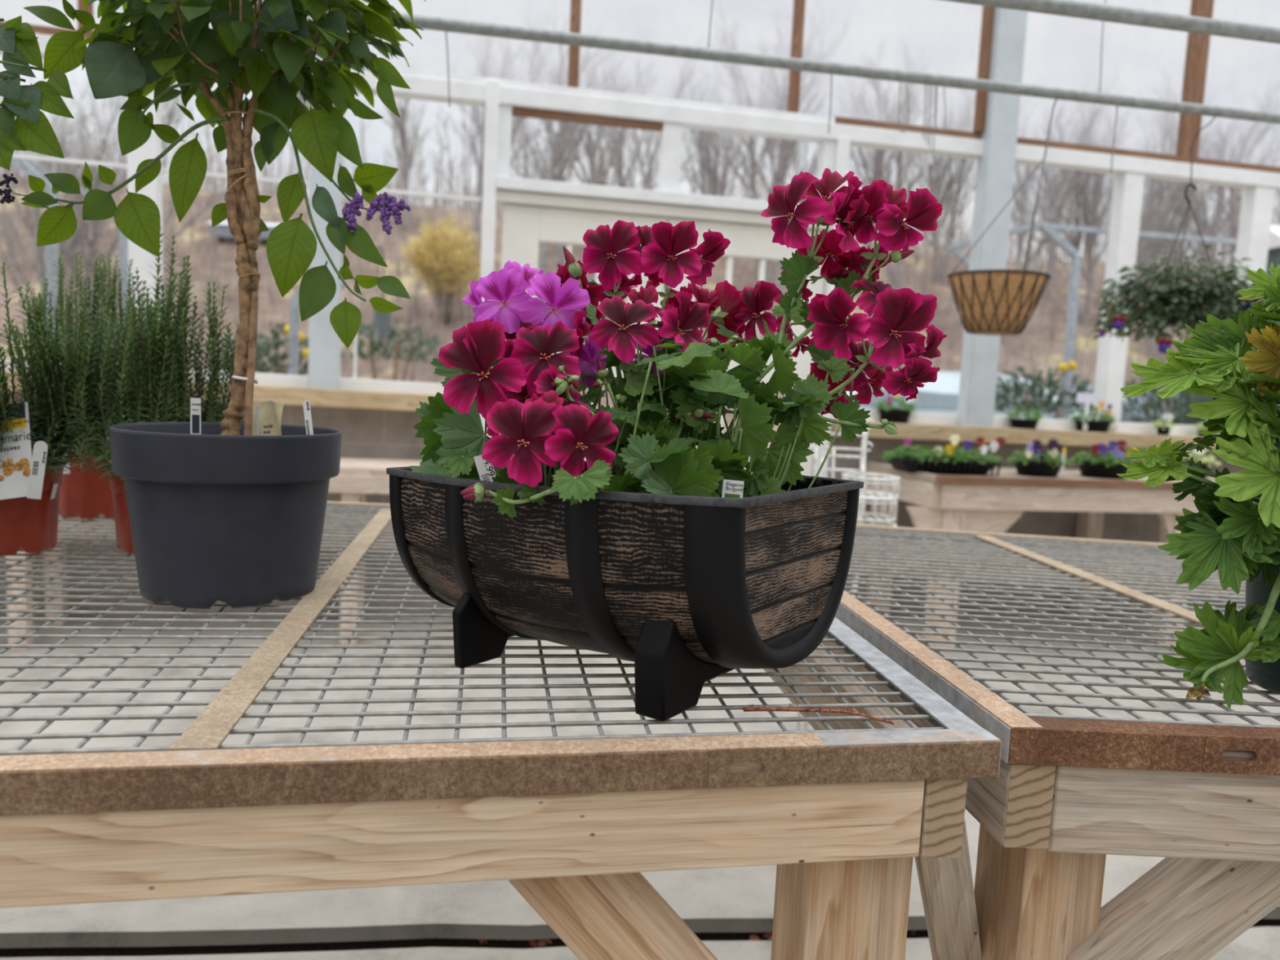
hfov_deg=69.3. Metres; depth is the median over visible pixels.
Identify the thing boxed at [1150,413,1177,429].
trailing plant
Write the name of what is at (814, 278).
flower
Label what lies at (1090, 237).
bare tree
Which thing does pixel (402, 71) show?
trim
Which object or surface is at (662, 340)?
flower
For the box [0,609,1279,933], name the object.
floor
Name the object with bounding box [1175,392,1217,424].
evergreen shrub
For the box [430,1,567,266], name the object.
bare tree
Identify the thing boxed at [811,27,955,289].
bare tree
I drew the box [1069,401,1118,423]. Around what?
pansy
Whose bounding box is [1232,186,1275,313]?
trim
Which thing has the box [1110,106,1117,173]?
hanging wire
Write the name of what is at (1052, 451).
flower
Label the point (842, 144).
trim
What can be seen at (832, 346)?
geranium
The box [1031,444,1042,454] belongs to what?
flower
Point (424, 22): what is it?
pipe
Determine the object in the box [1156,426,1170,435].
pot
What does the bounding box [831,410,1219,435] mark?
trim
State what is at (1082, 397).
price sign
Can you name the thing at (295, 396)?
trim
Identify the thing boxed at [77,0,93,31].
trim
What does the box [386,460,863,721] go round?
barrel planter
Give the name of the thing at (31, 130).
leaves
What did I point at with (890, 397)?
flower
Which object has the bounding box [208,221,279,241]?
house
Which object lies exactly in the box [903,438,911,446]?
flower
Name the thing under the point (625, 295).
flower
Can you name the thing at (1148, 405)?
evergreen shrub
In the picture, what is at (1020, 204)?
bare tree
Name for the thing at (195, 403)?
plant tag
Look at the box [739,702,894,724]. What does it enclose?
dry twig
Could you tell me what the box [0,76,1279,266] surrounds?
treeline
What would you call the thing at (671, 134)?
trim
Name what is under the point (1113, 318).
flower
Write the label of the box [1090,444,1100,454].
flower
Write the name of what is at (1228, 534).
leafy plant
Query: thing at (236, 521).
nursery pot
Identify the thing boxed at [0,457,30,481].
picture
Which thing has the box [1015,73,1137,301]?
bare tree
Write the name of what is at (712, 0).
wire
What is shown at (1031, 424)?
pot
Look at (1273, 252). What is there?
shed
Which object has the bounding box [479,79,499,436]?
trim
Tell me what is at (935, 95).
wire bundle
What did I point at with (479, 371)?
stamens
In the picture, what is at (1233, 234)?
bare tree
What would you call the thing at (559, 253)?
bare tree
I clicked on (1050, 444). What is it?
flower
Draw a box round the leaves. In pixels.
[0,15,74,171]
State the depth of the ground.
35.20 m
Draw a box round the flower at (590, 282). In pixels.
[588,279,601,285]
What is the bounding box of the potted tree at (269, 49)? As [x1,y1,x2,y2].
[0,0,426,435]
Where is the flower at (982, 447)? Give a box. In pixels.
[979,445,987,453]
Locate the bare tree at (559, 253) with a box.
[470,8,606,272]
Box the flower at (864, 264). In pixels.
[858,259,870,271]
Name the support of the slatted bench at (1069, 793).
on the floor at (1260, 943)
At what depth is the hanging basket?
3.32 m
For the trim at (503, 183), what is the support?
on the trim at (503, 197)
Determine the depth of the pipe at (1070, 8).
2.42 m
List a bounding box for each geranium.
[409,260,677,486]
[432,309,759,519]
[506,220,768,497]
[624,168,947,497]
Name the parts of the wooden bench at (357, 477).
leg, leg, leg, leg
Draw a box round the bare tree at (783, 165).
[712,50,852,328]
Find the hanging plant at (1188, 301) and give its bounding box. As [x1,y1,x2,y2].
[1091,105,1265,353]
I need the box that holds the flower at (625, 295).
[622,288,628,301]
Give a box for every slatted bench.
[0,501,1001,959]
[821,524,1279,959]
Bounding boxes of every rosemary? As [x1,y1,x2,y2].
[0,262,99,476]
[16,250,147,456]
[44,224,257,486]
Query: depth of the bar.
6.68 m
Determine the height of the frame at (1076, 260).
2.390 m
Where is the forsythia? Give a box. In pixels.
[398,213,497,322]
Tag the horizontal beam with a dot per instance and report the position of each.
(422, 88)
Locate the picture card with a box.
[0,401,35,499]
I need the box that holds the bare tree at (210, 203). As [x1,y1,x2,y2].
[109,24,226,253]
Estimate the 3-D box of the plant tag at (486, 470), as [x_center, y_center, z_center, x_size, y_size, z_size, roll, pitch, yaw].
[-0.152,0.009,0.950,0.039,0.073,0.008,4,6,16]
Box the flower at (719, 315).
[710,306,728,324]
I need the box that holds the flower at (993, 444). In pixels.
[988,441,999,452]
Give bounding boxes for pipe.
[252,0,1279,124]
[942,0,1279,44]
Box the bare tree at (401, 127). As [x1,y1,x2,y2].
[372,62,444,225]
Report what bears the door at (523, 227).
in the wall at (366, 433)
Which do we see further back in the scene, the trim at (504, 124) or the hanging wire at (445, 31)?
the trim at (504, 124)
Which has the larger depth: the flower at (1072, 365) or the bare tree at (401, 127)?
the bare tree at (401, 127)
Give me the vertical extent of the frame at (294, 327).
1.776 m
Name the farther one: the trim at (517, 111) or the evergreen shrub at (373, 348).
the evergreen shrub at (373, 348)
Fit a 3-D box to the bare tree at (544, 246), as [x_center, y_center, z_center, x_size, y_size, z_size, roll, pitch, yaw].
[-2.949,-10.765,33.174,4.736,9.883,3.775,8,8,44]
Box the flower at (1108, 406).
[1106,404,1112,409]
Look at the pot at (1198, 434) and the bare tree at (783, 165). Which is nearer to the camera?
the pot at (1198, 434)
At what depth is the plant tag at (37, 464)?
1.39 m
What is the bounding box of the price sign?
[1076,392,1100,430]
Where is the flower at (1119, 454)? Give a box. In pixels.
[1115,451,1124,460]
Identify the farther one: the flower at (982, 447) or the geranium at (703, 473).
the flower at (982, 447)
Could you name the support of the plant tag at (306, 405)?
in the nursery pot at (236, 521)
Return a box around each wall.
[0,391,454,617]
[827,435,1245,611]
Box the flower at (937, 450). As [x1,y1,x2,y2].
[933,446,942,456]
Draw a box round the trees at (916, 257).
[0,134,1231,409]
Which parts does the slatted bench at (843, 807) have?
rail, rail, rail, leg, rail, rail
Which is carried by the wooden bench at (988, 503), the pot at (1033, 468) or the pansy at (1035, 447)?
the pot at (1033, 468)
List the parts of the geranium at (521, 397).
stem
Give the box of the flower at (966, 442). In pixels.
[962,440,973,450]
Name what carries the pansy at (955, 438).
on the tray
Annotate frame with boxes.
[11,152,128,354]
[288,280,345,375]
[947,221,1081,419]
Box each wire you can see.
[444,31,450,106]
[707,0,712,48]
[827,74,831,133]
[1099,0,1106,93]
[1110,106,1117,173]
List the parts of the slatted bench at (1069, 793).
rail, rail, rail, leg, rail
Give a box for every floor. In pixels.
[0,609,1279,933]
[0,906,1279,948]
[0,918,1279,957]
[0,926,1279,959]
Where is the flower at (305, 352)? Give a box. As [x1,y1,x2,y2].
[302,348,308,357]
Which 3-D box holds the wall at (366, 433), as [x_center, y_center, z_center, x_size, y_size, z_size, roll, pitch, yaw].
[-2.927,0.113,3.911,4.440,1.030,0.150,1,6,-12]
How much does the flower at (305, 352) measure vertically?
0.070 m
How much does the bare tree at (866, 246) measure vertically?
10.205 m
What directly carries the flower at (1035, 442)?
on the pansy at (1035, 447)
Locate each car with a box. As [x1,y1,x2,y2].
[845,371,1090,419]
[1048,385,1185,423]
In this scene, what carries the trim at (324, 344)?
attached to the wall at (366, 433)
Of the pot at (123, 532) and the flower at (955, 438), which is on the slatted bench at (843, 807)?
the pot at (123, 532)
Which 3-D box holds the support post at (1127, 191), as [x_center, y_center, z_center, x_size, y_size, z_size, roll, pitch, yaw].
[2.509,-0.934,4.871,0.110,1.312,0.090,1,6,-12]
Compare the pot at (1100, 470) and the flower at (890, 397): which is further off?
the flower at (890, 397)
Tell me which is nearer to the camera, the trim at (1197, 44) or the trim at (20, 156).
the trim at (20, 156)
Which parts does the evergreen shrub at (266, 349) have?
stem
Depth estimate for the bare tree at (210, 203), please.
29.91 m
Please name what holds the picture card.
attached to the pot at (28, 525)
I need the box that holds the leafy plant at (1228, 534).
[1116,262,1279,709]
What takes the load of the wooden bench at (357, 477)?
on the floor at (744, 891)
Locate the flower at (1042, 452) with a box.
[1038,449,1047,460]
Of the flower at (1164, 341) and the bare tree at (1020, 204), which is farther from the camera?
the bare tree at (1020, 204)
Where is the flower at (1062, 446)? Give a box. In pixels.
[1057,444,1065,452]
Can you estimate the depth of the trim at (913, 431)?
4.70 m
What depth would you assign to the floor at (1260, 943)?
1.84 m
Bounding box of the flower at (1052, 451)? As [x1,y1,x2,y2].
[1048,448,1057,457]
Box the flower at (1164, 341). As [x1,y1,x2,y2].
[1155,336,1174,345]
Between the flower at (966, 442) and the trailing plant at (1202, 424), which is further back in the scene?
the trailing plant at (1202, 424)
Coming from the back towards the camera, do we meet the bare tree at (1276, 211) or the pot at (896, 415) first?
the bare tree at (1276, 211)
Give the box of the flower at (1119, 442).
[1116,440,1127,450]
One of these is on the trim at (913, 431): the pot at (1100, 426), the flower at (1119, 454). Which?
the pot at (1100, 426)
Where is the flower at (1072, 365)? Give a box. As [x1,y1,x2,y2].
[1068,360,1076,370]
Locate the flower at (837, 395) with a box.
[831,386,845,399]
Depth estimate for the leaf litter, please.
1.91 m
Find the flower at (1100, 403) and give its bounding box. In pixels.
[1098,401,1104,408]
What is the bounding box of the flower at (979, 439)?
[975,436,984,446]
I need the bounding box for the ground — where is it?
[0,173,1231,448]
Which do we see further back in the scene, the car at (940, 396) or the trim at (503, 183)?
the car at (940, 396)
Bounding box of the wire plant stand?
[796,418,900,730]
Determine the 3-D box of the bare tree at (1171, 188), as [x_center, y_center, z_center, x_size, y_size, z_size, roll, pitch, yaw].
[15.983,-7.961,28.629,4.642,9.782,5.167,5,7,26]
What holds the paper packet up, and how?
in the nursery pot at (236, 521)
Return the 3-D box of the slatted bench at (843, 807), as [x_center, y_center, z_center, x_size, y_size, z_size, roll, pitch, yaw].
[-0.640,0.534,1.577,1.935,0.826,1.720,1,6,-11]
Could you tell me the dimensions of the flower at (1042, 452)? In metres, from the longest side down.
0.049 x 0.046 x 0.009 m
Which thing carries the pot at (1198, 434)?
on the trim at (913, 431)
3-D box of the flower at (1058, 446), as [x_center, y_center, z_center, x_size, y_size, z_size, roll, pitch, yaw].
[1.926,-0.152,4.276,0.035,0.038,0.007,8,-16,40]
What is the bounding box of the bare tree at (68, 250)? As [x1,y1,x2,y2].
[0,71,186,350]
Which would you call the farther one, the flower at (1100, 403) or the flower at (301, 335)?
the flower at (301, 335)
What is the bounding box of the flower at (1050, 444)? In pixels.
[1046,441,1055,450]
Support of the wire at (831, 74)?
hanging from the pipe at (424, 22)
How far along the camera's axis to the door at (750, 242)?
4.43 m
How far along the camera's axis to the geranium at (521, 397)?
0.91 m
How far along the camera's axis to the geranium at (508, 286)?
0.98 m
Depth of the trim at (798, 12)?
4.34 m
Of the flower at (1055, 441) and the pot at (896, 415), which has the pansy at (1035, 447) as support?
the flower at (1055, 441)
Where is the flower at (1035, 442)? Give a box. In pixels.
[1032,439,1041,444]
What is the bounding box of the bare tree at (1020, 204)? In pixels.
[1008,63,1124,335]
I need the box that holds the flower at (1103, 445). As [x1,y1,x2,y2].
[1098,443,1106,447]
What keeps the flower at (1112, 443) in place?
on the pansy at (1103, 448)
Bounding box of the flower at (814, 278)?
[809,275,825,284]
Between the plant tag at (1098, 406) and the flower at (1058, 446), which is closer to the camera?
the flower at (1058, 446)
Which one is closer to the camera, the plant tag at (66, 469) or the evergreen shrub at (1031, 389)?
the plant tag at (66, 469)
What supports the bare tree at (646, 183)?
on the ground
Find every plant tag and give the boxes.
[26,440,48,499]
[53,430,70,473]
[190,397,200,434]
[302,400,313,435]
[473,454,496,481]
[721,479,744,497]
[1060,447,1066,471]
[1095,405,1100,420]
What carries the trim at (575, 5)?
on the trim at (402, 71)
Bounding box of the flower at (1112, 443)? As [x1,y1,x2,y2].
[1107,440,1118,450]
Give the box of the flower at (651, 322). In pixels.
[644,319,657,328]
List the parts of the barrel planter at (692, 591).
panel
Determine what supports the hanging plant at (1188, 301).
hanging from the pipe at (424, 22)
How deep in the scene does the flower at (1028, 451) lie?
4.23 m
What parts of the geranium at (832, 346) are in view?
stem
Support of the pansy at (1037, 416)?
in the pot at (1031, 424)
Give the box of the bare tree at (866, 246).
[836,33,949,248]
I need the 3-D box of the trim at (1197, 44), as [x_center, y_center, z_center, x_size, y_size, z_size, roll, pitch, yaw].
[2.905,-2.571,4.761,0.100,1.776,0.045,1,6,-12]
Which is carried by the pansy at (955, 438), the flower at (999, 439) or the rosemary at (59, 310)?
the flower at (999, 439)
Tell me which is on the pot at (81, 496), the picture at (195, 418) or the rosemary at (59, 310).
the rosemary at (59, 310)
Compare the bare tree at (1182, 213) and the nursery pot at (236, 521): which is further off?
the bare tree at (1182, 213)
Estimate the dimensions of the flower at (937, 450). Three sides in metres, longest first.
0.043 x 0.040 x 0.008 m
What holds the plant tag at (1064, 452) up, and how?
in the pot at (1033, 468)
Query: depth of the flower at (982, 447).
4.17 m
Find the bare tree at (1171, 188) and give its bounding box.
[1076,44,1252,298]
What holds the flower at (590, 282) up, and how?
on the geranium at (703, 473)
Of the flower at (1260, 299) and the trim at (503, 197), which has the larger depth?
the trim at (503, 197)
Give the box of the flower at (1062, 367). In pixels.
[1057,362,1067,372]
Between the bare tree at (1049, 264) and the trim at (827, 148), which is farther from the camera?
the bare tree at (1049, 264)
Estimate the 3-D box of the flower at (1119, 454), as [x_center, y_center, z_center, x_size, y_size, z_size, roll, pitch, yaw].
[2.242,-0.112,4.322,0.039,0.042,0.008,4,3,13]
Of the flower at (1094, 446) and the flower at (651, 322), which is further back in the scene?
the flower at (1094, 446)
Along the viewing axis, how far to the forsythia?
31.02 m
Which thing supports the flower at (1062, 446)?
on the pansy at (1035, 447)
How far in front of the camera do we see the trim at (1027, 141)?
4.77 m
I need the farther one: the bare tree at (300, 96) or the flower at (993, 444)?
the bare tree at (300, 96)
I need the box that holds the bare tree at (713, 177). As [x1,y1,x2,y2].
[656,62,763,197]
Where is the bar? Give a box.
[1041,222,1237,244]
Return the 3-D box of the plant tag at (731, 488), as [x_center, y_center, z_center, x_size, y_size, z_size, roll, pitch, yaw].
[0.089,0.027,0.899,0.023,0.054,0.006,3,6,6]
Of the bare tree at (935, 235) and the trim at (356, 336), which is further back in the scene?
the bare tree at (935, 235)
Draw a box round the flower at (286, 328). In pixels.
[284,324,288,334]
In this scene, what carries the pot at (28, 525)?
on the slatted bench at (843, 807)
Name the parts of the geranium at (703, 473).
stem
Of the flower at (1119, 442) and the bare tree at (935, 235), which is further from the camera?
the bare tree at (935, 235)
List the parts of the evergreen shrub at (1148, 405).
stem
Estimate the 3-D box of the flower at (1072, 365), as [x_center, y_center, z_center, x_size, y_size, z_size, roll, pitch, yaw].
[3.101,-0.821,6.644,0.063,0.070,0.065,3,6,0]
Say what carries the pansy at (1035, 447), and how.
in the pot at (1033, 468)
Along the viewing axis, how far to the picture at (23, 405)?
1.41 m
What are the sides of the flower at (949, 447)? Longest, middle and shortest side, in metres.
0.045 x 0.042 x 0.008 m
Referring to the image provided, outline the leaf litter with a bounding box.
[477,929,916,947]
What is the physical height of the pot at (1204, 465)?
0.074 m
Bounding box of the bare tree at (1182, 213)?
[1105,96,1279,357]
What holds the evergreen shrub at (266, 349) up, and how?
on the ground
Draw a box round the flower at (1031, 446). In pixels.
[1026,443,1033,451]
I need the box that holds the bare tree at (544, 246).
[481,25,615,302]
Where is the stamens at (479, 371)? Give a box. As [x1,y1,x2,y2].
[474,366,491,375]
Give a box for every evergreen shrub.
[220,321,308,375]
[340,317,439,381]
[994,360,1094,419]
[1120,357,1216,426]
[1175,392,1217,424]
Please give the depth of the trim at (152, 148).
3.83 m
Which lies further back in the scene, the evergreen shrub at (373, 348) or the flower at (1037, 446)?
the evergreen shrub at (373, 348)
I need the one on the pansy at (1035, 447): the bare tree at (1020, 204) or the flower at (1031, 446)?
the flower at (1031, 446)
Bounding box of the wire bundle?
[898,81,946,151]
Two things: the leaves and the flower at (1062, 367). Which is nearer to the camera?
the leaves
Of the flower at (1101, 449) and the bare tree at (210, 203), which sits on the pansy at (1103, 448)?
the flower at (1101, 449)
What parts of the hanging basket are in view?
wire frame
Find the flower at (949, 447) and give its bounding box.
[945,444,955,454]
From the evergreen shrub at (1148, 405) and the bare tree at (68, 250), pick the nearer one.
the evergreen shrub at (1148, 405)
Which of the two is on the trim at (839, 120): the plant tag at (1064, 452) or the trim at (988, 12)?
the trim at (988, 12)
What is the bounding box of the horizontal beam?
[0,33,1279,191]
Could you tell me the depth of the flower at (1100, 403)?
4.86 m
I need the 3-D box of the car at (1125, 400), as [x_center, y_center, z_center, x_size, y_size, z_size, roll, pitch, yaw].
[8.503,-0.868,16.094,4.460,1.500,2.217,4,6,9]
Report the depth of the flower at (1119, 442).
4.34 m
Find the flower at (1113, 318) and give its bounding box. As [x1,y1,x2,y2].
[1110,314,1128,322]
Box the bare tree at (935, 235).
[871,71,977,282]
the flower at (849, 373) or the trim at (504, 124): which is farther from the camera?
the trim at (504, 124)
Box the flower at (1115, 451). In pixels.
[1110,448,1120,457]
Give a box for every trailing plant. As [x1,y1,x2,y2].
[1142,448,1221,467]
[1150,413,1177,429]
[1190,419,1208,431]
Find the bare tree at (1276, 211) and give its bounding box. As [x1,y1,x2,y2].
[1224,152,1279,226]
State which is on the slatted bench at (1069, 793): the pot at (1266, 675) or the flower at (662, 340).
the pot at (1266, 675)
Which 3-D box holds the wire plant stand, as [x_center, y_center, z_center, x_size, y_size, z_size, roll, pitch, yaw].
[0.613,0.330,2.825,0.313,1.040,0.184,6,7,32]
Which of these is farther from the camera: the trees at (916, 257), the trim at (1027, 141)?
the trees at (916, 257)
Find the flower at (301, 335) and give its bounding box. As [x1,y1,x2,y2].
[298,332,304,342]
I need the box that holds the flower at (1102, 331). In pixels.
[1097,328,1107,333]
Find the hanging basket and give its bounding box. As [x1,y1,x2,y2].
[946,97,1058,335]
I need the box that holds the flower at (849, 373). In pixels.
[842,368,854,377]
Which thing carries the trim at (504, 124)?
on the trim at (503, 183)
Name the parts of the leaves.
stem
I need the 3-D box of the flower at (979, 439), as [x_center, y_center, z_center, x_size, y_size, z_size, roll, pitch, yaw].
[1.528,-0.171,4.160,0.042,0.045,0.008,3,-5,2]
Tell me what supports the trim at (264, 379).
attached to the wall at (366, 433)
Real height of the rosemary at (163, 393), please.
0.429 m
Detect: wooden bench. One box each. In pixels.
[5,457,422,650]
[864,461,1253,652]
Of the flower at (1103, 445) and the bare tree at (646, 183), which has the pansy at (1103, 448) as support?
the flower at (1103, 445)
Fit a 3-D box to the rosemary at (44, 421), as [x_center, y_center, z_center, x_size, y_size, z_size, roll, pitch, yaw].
[-1.015,-0.167,1.468,0.288,0.353,0.294,2,6,-9]
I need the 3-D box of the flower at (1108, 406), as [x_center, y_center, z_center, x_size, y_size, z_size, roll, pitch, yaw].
[2.450,-0.380,4.829,0.027,0.029,0.005,4,-5,15]
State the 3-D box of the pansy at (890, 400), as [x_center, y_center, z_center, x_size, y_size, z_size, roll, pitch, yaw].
[1.280,-0.394,4.638,0.241,0.104,0.196,3,6,0]
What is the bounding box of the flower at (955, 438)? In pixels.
[949,434,959,444]
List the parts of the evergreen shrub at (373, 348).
stem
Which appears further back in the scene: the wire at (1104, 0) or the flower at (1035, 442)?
the flower at (1035, 442)
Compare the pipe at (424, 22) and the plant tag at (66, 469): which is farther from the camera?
the pipe at (424, 22)
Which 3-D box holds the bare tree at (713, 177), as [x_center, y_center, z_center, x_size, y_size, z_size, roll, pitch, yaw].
[3.508,-14.830,43.592,5.697,9.318,4.316,0,7,-28]
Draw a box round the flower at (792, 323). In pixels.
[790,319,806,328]
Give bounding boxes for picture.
[0,402,26,421]
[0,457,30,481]
[191,414,199,433]
[724,493,739,497]
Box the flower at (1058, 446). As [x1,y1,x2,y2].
[1054,443,1061,450]
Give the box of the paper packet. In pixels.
[252,400,284,435]
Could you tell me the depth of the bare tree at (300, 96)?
46.17 m
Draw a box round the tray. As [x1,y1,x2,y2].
[881,455,1001,475]
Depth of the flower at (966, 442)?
4.19 m
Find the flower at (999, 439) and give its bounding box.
[995,436,1005,447]
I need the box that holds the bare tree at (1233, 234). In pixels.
[1168,75,1279,318]
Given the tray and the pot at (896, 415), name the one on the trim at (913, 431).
the pot at (896, 415)
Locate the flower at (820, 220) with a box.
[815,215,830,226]
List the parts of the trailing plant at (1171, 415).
flower, flower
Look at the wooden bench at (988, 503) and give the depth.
4.10 m
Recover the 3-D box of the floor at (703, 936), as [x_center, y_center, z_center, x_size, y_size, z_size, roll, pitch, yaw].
[1.213,1.009,2.083,10.865,0.001,1.416,3,6,0]
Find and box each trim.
[0,21,93,39]
[0,357,444,394]
[0,371,435,411]
[12,153,480,201]
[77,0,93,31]
[126,80,163,337]
[307,102,343,389]
[315,57,835,123]
[353,333,357,378]
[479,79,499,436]
[496,176,799,213]
[496,190,831,231]
[497,104,511,177]
[511,106,662,131]
[567,0,582,88]
[657,122,682,192]
[786,0,805,112]
[811,135,850,477]
[816,139,835,198]
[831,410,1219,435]
[831,421,1219,451]
[835,116,980,139]
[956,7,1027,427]
[973,5,994,133]
[1017,137,1279,173]
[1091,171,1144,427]
[1175,0,1213,157]
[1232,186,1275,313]
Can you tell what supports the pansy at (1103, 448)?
in the pot at (1100, 470)
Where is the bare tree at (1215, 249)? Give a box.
[1166,91,1279,286]
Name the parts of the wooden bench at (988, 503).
leg, leg, leg, leg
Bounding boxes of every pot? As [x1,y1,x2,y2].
[0,461,66,555]
[58,448,114,519]
[105,464,133,553]
[108,422,342,608]
[876,408,912,423]
[1009,417,1039,429]
[1013,460,1062,477]
[1073,418,1111,432]
[1075,460,1129,479]
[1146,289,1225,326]
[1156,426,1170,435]
[1182,460,1216,478]
[1196,428,1209,436]
[1244,541,1279,694]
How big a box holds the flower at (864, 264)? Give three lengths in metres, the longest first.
0.023 x 0.017 x 0.016 m
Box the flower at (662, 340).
[659,337,675,343]
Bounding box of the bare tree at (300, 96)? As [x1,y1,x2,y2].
[296,16,320,110]
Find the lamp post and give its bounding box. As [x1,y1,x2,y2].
[371,246,391,339]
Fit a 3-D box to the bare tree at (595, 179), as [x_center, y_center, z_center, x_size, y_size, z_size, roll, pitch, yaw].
[-1.902,-10.339,32.343,4.841,10.102,3.859,6,7,29]
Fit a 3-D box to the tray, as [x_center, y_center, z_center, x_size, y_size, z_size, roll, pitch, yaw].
[1.375,-0.066,4.238,0.511,0.062,0.264,1,6,-12]
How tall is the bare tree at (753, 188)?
11.617 m
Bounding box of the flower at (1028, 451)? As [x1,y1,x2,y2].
[1025,449,1033,457]
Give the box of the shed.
[1231,225,1279,415]
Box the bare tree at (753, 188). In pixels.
[679,0,851,283]
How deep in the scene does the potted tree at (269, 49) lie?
1.24 m
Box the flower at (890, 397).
[886,395,892,402]
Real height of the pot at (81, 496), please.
0.140 m
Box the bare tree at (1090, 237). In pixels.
[1013,74,1159,325]
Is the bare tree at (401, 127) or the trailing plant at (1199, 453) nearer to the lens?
the trailing plant at (1199, 453)
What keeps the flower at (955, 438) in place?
on the pansy at (955, 438)
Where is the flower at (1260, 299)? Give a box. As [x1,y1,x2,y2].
[1243,297,1263,302]
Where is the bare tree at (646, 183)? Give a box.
[582,29,711,275]
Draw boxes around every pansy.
[871,393,917,412]
[876,434,1005,465]
[1005,403,1044,420]
[1006,439,1071,467]
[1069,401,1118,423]
[1069,440,1137,466]
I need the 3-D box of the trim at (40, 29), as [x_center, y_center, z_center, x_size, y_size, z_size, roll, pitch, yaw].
[-3.229,-1.815,3.532,3.600,0.036,0.050,1,6,-12]
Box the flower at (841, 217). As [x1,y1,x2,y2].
[838,214,846,223]
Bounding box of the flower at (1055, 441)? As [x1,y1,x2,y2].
[1048,439,1057,448]
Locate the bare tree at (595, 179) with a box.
[520,47,657,319]
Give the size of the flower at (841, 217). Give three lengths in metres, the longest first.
0.021 x 0.016 x 0.015 m
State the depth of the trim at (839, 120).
4.48 m
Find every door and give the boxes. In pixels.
[499,204,666,460]
[662,217,827,475]
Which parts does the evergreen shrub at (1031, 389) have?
stem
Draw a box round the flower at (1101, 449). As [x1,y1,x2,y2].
[1099,446,1107,455]
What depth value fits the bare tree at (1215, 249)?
36.29 m

